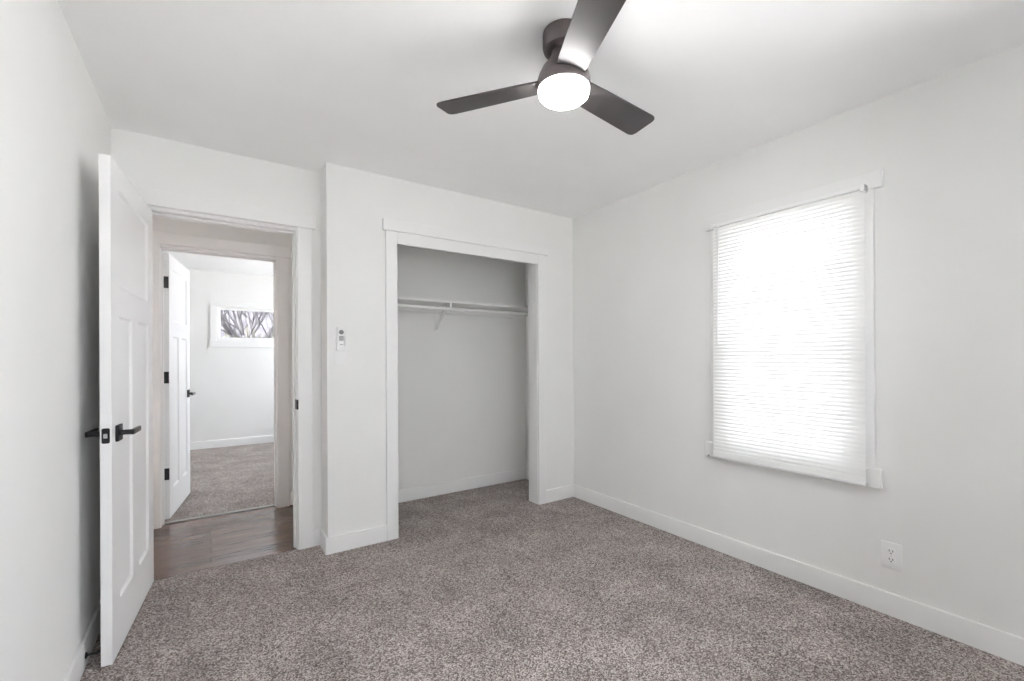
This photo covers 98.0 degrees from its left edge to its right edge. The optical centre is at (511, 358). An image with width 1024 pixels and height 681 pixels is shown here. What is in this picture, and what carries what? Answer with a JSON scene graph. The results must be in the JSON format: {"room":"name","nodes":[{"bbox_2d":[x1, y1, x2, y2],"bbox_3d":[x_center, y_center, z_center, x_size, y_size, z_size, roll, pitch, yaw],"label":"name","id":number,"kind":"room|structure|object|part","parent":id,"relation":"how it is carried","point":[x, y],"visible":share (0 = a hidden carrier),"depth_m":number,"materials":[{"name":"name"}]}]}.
{"room":"empty bedroom","nodes":[
{"label":"empty bedroom","id":0,"kind":"room"},
{"bbox_2d":[0,0,110,680],"bbox_3d":[-1.073,-0.004,0.714,0.120,2.440,3.867,0,0,-34],"label":"wall","id":1,"kind":"structure","parent":0,"point":[55,126],"depth_m":1.40,"materials":[{"name":"paint"}]},
{"bbox_2d":[63,599,100,680],"bbox_3d":[-1.046,1.163,0.802,0.015,0.105,3.747,0,0,-34],"label":"baseboard","id":2,"kind":"structure","parent":1,"relation":"attached to","point":[75,671],"depth_m":1.76,"materials":[{"name":"paint"}]},
{"bbox_2d":[85,650,100,658],"bbox_3d":[-1.664,1.173,1.774,0.052,0.024,0.024,0,0,-34],"label":"door stop","id":3,"kind":"object","parent":1,"relation":"attached to","point":[99,651],"visible":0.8,"depth_m":1.77,"materials":[{"name":"black metal"}]},
{"bbox_2d":[85,153,153,666],"bbox_3d":[-1.789,0.203,2.083,0.153,2.012,0.785,0,0,-29],"label":"door","id":4,"kind":"structure","parent":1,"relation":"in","point":[125,433],"depth_m":1.94,"materials":[{"name":"paint"}]},
{"bbox_3d":[-1.729,0.305,1.833,0.012,0.021,0.127,0,0,-29],"label":"lever handle","id":5,"kind":"part","parent":4,"relation":"part of","materials":[{"name":"black metal"}]},
{"bbox_3d":[-1.597,0.304,1.750,0.025,0.060,0.002,0,0,-29],"label":"latch plate","id":6,"kind":"part","parent":4,"relation":"part of","materials":[{"name":"black metal"}]},
{"bbox_3d":[-1.606,0.304,1.901,0.012,0.021,0.127,0,0,-29],"label":"lever handle","id":7,"kind":"part","parent":4,"relation":"part of","materials":[{"name":"black metal"}]},
{"bbox_2d":[111,128,321,529],"bbox_3d":[-1.765,-0.001,2.653,1.150,2.440,0.120,0,0,-34],"label":"wall","id":8,"kind":"structure","parent":0,"point":[150,162],"depth_m":2.67,"materials":[{"name":"paint"}]},
{"bbox_2d":[134,186,315,549],"bbox_3d":[-1.714,0.150,2.672,0.980,2.149,0.146,0,0,-34],"label":"door frame","id":9,"kind":"structure","parent":8,"relation":"attached to","point":[301,227],"depth_m":2.84,"materials":[{"name":"paint"}]},
{"bbox_3d":[-1.379,0.292,2.853,0.010,0.062,0.060,0,0,-34],"label":"strike plate","id":10,"kind":"part","parent":9,"relation":"part of","materials":[{"name":"black metal"}]},
{"bbox_3d":[-1.331,0.192,2.863,0.087,2.061,0.018,0,0,-34],"label":"casing","id":11,"kind":"part","parent":9,"relation":"part of","materials":[{"name":"paint"}]},
{"bbox_2d":[313,529,319,546],"bbox_3d":[-1.276,1.164,2.900,0.043,0.105,0.015,0,0,-34],"label":"baseboard","id":12,"kind":"structure","parent":8,"relation":"attached to","point":[316,533],"depth_m":2.89,"materials":[{"name":"paint"}]},
{"bbox_2d":[163,251,272,275],"bbox_3d":[-3.028,-1.266,4.994,4.280,0.100,3.420,0,0,-34],"label":"ceiling","id":13,"kind":"structure","parent":0,"point":[190,261],"depth_m":5.73,"materials":[{"name":"paint"}]},
{"bbox_2d":[152,216,292,491],"bbox_3d":[-2.469,0.005,3.376,5.140,2.446,0.120,0,0,-34],"label":"wall","id":14,"kind":"structure","parent":0,"point":[161,224],"depth_m":3.56,"materials":[{"name":"paint"}]},
{"bbox_2d":[163,253,195,518],"bbox_3d":[-2.776,0.207,3.693,0.153,2.012,0.766,0,0,-26],"label":"door","id":15,"kind":"structure","parent":14,"relation":"in","point":[177,393],"depth_m":3.60,"materials":[{"name":"paint"}]},
{"bbox_2d":[152,231,291,528],"bbox_3d":[-2.274,0.152,3.492,0.977,2.149,0.146,0,0,-34],"label":"door frame","id":16,"kind":"structure","parent":14,"relation":"attached to","point":[280,256],"depth_m":3.54,"materials":[{"name":"paint"}]},
{"bbox_3d":[-2.592,0.198,3.209,0.087,2.061,0.018,0,0,-34],"label":"casing","id":17,"kind":"part","parent":16,"relation":"part of","materials":[{"name":"paint"}]},
{"bbox_3d":[-1.893,0.195,3.683,0.087,2.061,0.018,0,0,-34],"label":"casing","id":18,"kind":"part","parent":16,"relation":"part of","materials":[{"name":"paint"}]},
{"bbox_2d":[290,492,292,504],"bbox_3d":[-3.129,1.172,2.844,3.203,0.105,0.015,0,0,-34],"label":"baseboard","id":19,"kind":"structure","parent":14,"relation":"attached to","point":[291,493],"depth_m":3.71,"materials":[{"name":"paint"}]},
{"bbox_2d":[188,269,273,441],"bbox_3d":[-3.937,0.008,6.344,4.240,2.440,0.120,0,0,-34],"label":"wall","id":20,"kind":"structure","parent":0,"point":[233,387],"depth_m":6.23,"materials":[{"name":"paint"}]},
{"bbox_2d":[190,435,273,449],"bbox_3d":[-3.012,1.172,4.986,4.000,0.105,3.160,0,0,-34],"label":"baseboard","id":21,"kind":"structure","parent":20,"relation":"attached to","point":[269,438],"depth_m":6.25,"materials":[{"name":"paint"}]},
{"bbox_2d":[209,301,273,347],"bbox_3d":[-3.408,-0.476,6.691,1.891,0.625,0.142,0,0,-34],"label":"window","id":22,"kind":"structure","parent":20,"relation":"in","point":[231,324],"depth_m":6.35,"materials":[{"name":"paint"}]},
{"bbox_3d":[-4.121,-0.491,6.138,0.070,0.490,0.016,0,0,-34],"label":"casing","id":23,"kind":"part","parent":22,"relation":"part of","materials":[{"name":"paint"}]},
{"bbox_3d":[-3.756,-0.492,6.450,0.846,0.450,0.030,0,0,-34],"label":"sash","id":24,"kind":"part","parent":22,"relation":"part of","materials":[{"name":"white plastic"}]},
{"bbox_3d":[-3.756,-0.492,6.450,0.790,0.394,0.004,0,0,-34],"label":"pane","id":25,"kind":"part","parent":22,"relation":"part of","materials":[{"name":"clear glass"}]},
{"bbox_2d":[320,170,323,530],"bbox_3d":[-1.466,-0.003,3.344,0.120,2.440,1.058,0,0,-34],"label":"wall","id":26,"kind":"structure","parent":0,"point":[321,227],"depth_m":2.90,"materials":[{"name":"paint"}]},
{"bbox_2d":[322,162,573,536],"bbox_3d":[-0.341,-0.007,3.396,2.041,2.440,0.120,0,0,-34],"label":"wall","id":27,"kind":"structure","parent":0,"point":[355,202],"depth_m":2.94,"materials":[{"name":"paint"}]},
{"bbox_2d":[336,328,345,350],"bbox_3d":[-1.078,-0.123,2.805,0.053,0.146,0.031,0,0,-34],"label":"remote holder","id":28,"kind":"object","parent":27,"relation":"attached to","point":[338,348],"visible":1,"depth_m":2.79,"materials":[{"name":"white plastic"}]},
{"bbox_2d":[337,327,344,345],"bbox_3d":[-1.077,-0.130,2.803,0.042,0.142,0.019,0,0,-34],"label":"remote control","id":29,"kind":"object","parent":28,"relation":"in","point":[340,330],"visible":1,"depth_m":2.80,"materials":[{"name":"white plastic"}]},
{"bbox_2d":[320,468,573,554],"bbox_3d":[-0.505,1.161,3.633,2.056,0.105,0.733,0,0,-34],"label":"baseboard","id":30,"kind":"structure","parent":27,"relation":"attached to","point":[420,492],"depth_m":3.82,"materials":[{"name":"paint"}]},
{"bbox_2d":[382,218,547,540],"bbox_3d":[-0.311,0.138,3.400,1.394,2.149,0.146,0,0,-34],"label":"door frame","id":31,"kind":"structure","parent":27,"relation":"attached to","point":[397,232],"depth_m":3.33,"materials":[{"name":"paint"}]},
{"bbox_3d":[-0.808,0.178,2.995,0.079,2.073,0.018,0,0,-34],"label":"casing","id":32,"kind":"part","parent":31,"relation":"part of","materials":[{"name":"paint"}]},
{"bbox_3d":[-0.284,-0.819,3.353,1.198,0.083,0.018,0,0,-34],"label":"head casing","id":33,"kind":"part","parent":31,"relation":"part of","materials":[{"name":"paint"}]},
{"bbox_3d":[0.249,0.173,3.712,0.079,2.073,0.018,0,0,-34],"label":"casing","id":34,"kind":"part","parent":31,"relation":"part of","materials":[{"name":"paint"}]},
{"bbox_2d":[397,245,525,489],"bbox_3d":[-0.688,-0.006,4.015,1.921,2.440,0.100,0,0,-34],"label":"wall","id":35,"kind":"structure","parent":0,"point":[462,408],"depth_m":4.08,"materials":[{"name":"paint"}]},
{"bbox_2d":[434,303,451,331],"bbox_3d":[-0.591,-0.354,3.837,0.034,0.225,0.305,0,0,-34],"label":"shelf bracket","id":36,"kind":"object","parent":35,"relation":"attached to","point":[437,323],"visible":0.95,"depth_m":3.92,"materials":[{"name":"white metal"}]},
{"bbox_3d":[-0.670,-0.353,3.953,0.034,0.224,0.024,0,0,-34],"label":"wall plate","id":37,"kind":"part","parent":36,"relation":"part of","materials":[{"name":"white metal"}]},
{"bbox_2d":[398,304,527,315],"bbox_3d":[-0.502,-0.415,3.738,1.909,0.054,0.054,0,0,-34],"label":"closet rod","id":38,"kind":"object","parent":36,"relation":"attached to","point":[399,305],"visible":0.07,"depth_m":3.77,"materials":[{"name":"white metal"}]},
{"bbox_2d":[397,296,527,317],"bbox_3d":[-0.577,-0.445,3.848,1.920,0.080,0.304,0,0,-34],"label":"closet shelf","id":39,"kind":"object","parent":35,"relation":"attached to","point":[401,300],"visible":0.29,"depth_m":3.94,"materials":[{"name":"paint"}]},
{"bbox_2d":[57,0,1023,218],"bbox_3d":[0.070,-1.279,1.863,3.351,0.100,4.520,0,0,-34],"label":"ceiling","id":40,"kind":"structure","parent":0,"point":[303,84],"depth_m":1.92,"materials":[{"name":"paint"}]},
{"bbox_2d":[436,0,653,134],"bbox_3d":[0.280,-1.104,1.719,0.869,0.252,0.947,0,0,-34],"label":"ceiling fan","id":41,"kind":"object","parent":40,"relation":"hanging from","point":[564,82],"visible":1,"depth_m":1.64,"materials":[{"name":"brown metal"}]},
{"bbox_3d":[-0.088,-1.047,1.791,0.436,0.033,0.135,0,0,20],"label":"blade","id":42,"kind":"part","parent":41,"relation":"part of","materials":[{"name":"grey wood"}]},
{"bbox_2d":[539,74,588,109],"bbox_3d":[0.196,-1.001,1.686,0.191,0.046,0.191,0,0,-34],"label":"diffuser","id":43,"kind":"object","parent":41,"relation":"attached to","point":[556,91],"depth_m":1.64,"materials":[{"name":"white glass"}]},
{"bbox_3d":[0.247,-1.048,1.387,0.135,0.033,0.436,0,0,-10],"label":"blade","id":44,"kind":"part","parent":41,"relation":"part of","materials":[{"name":"grey wood"}]},
{"bbox_3d":[0.429,-1.049,1.879,0.436,0.033,0.135,0,0,-40],"label":"blade","id":45,"kind":"part","parent":41,"relation":"part of","materials":[{"name":"grey wood"}]},
{"bbox_2d":[80,442,1023,680],"bbox_3d":[-1.878,1.269,2.818,5.523,0.100,8.300,0,0,-34],"label":"floor","id":46,"kind":"structure","parent":0,"point":[486,583],"depth_m":2.16,"materials":[{"name":"beige carpet"}]},
{"bbox_2d":[164,504,274,524],"bbox_3d":[-2.282,1.222,3.511,0.787,0.010,0.030,0,0,-34],"label":"threshold strip","id":47,"kind":"object","parent":46,"relation":"on","point":[271,505],"visible":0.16,"depth_m":3.49,"materials":[{"name":"silver metal"}]},
{"bbox_2d":[525,43,1023,637],"bbox_3d":[1.391,-0.015,2.767,0.120,2.440,4.500,0,0,-34],"label":"wall","id":48,"kind":"structure","parent":0,"point":[949,147],"depth_m":2.09,"materials":[{"name":"paint"}]},
{"bbox_2d":[705,168,883,488],"bbox_3d":[1.547,-0.139,2.509,0.150,1.516,0.909,0,0,-34],"label":"window","id":49,"kind":"structure","parent":48,"relation":"in","point":[874,179],"depth_m":2.15,"materials":[{"name":"paint"}]},
{"bbox_3d":[1.291,-0.141,2.790,0.018,1.342,0.080,0,0,-34],"label":"casing","id":50,"kind":"part","parent":49,"relation":"part of","materials":[{"name":"paint"}]},
{"bbox_3d":[1.560,-0.142,2.516,0.120,1.342,0.675,0,0,-34],"label":"frame","id":51,"kind":"part","parent":49,"relation":"part of","materials":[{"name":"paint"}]},
{"bbox_2d":[711,184,867,485],"bbox_3d":[1.472,-0.112,2.450,0.052,1.440,0.785,0,0,-34],"label":"window blind","id":52,"kind":"object","parent":49,"relation":"attached to","point":[789,360],"visible":1,"depth_m":2.39,"materials":[{"name":"white plastic"}]},
{"bbox_3d":[1.303,-0.100,2.699,0.026,1.404,0.001,0,0,-34],"label":"ladder cord","id":53,"kind":"part","parent":52,"relation":"part of","materials":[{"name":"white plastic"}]},
{"bbox_3d":[1.472,-0.101,2.450,0.026,1.404,0.001,0,0,-34],"label":"ladder cord","id":54,"kind":"part","parent":52,"relation":"part of","materials":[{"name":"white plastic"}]},
{"bbox_3d":[1.475,0.602,2.450,0.024,0.013,0.781,0,0,-34],"label":"rail","id":55,"kind":"part","parent":52,"relation":"part of","materials":[{"name":"white plastic"}]},
{"bbox_3d":[1.640,-0.101,2.202,0.026,1.404,0.001,0,0,-34],"label":"ladder cord","id":56,"kind":"part","parent":52,"relation":"part of","materials":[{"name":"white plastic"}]},
{"bbox_3d":[1.586,-0.418,2.535,0.030,0.745,0.631,0,0,-34],"label":"sash","id":57,"kind":"part","parent":49,"relation":"part of","materials":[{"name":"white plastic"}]},
{"bbox_3d":[1.714,-0.143,2.165,0.018,1.342,0.080,0,0,-34],"label":"casing","id":58,"kind":"part","parent":49,"relation":"part of","materials":[{"name":"paint"}]},
{"bbox_2d":[572,484,1023,665],"bbox_3d":[1.536,1.152,2.440,0.015,0.105,3.562,0,0,-34],"label":"baseboard","id":59,"kind":"structure","parent":48,"relation":"attached to","point":[991,640],"depth_m":2.25,"materials":[{"name":"paint"}]},
{"bbox_2d":[881,540,901,571],"bbox_3d":[1.778,0.923,2.086,0.009,0.122,0.077,0,0,-34],"label":"wall outlet","id":60,"kind":"object","parent":48,"relation":"attached to","point":[891,553],"visible":1,"depth_m":2.08,"materials":[{"name":"white plastic"}]},
{"bbox_2d":[887,556,895,563],"bbox_3d":[1.776,0.943,2.085,0.003,0.029,0.033,0,0,-34],"label":"receptacle","id":61,"kind":"object","parent":60,"relation":"attached to","point":[890,559],"depth_m":2.08,"materials":[{"name":"white plastic"}]},
{"bbox_2d":[887,548,895,555],"bbox_3d":[1.776,0.904,2.085,0.003,0.029,0.033,0,0,-34],"label":"receptacle","id":62,"kind":"object","parent":60,"relation":"attached to","point":[890,551],"depth_m":2.08,"materials":[{"name":"white plastic"}]}
]}

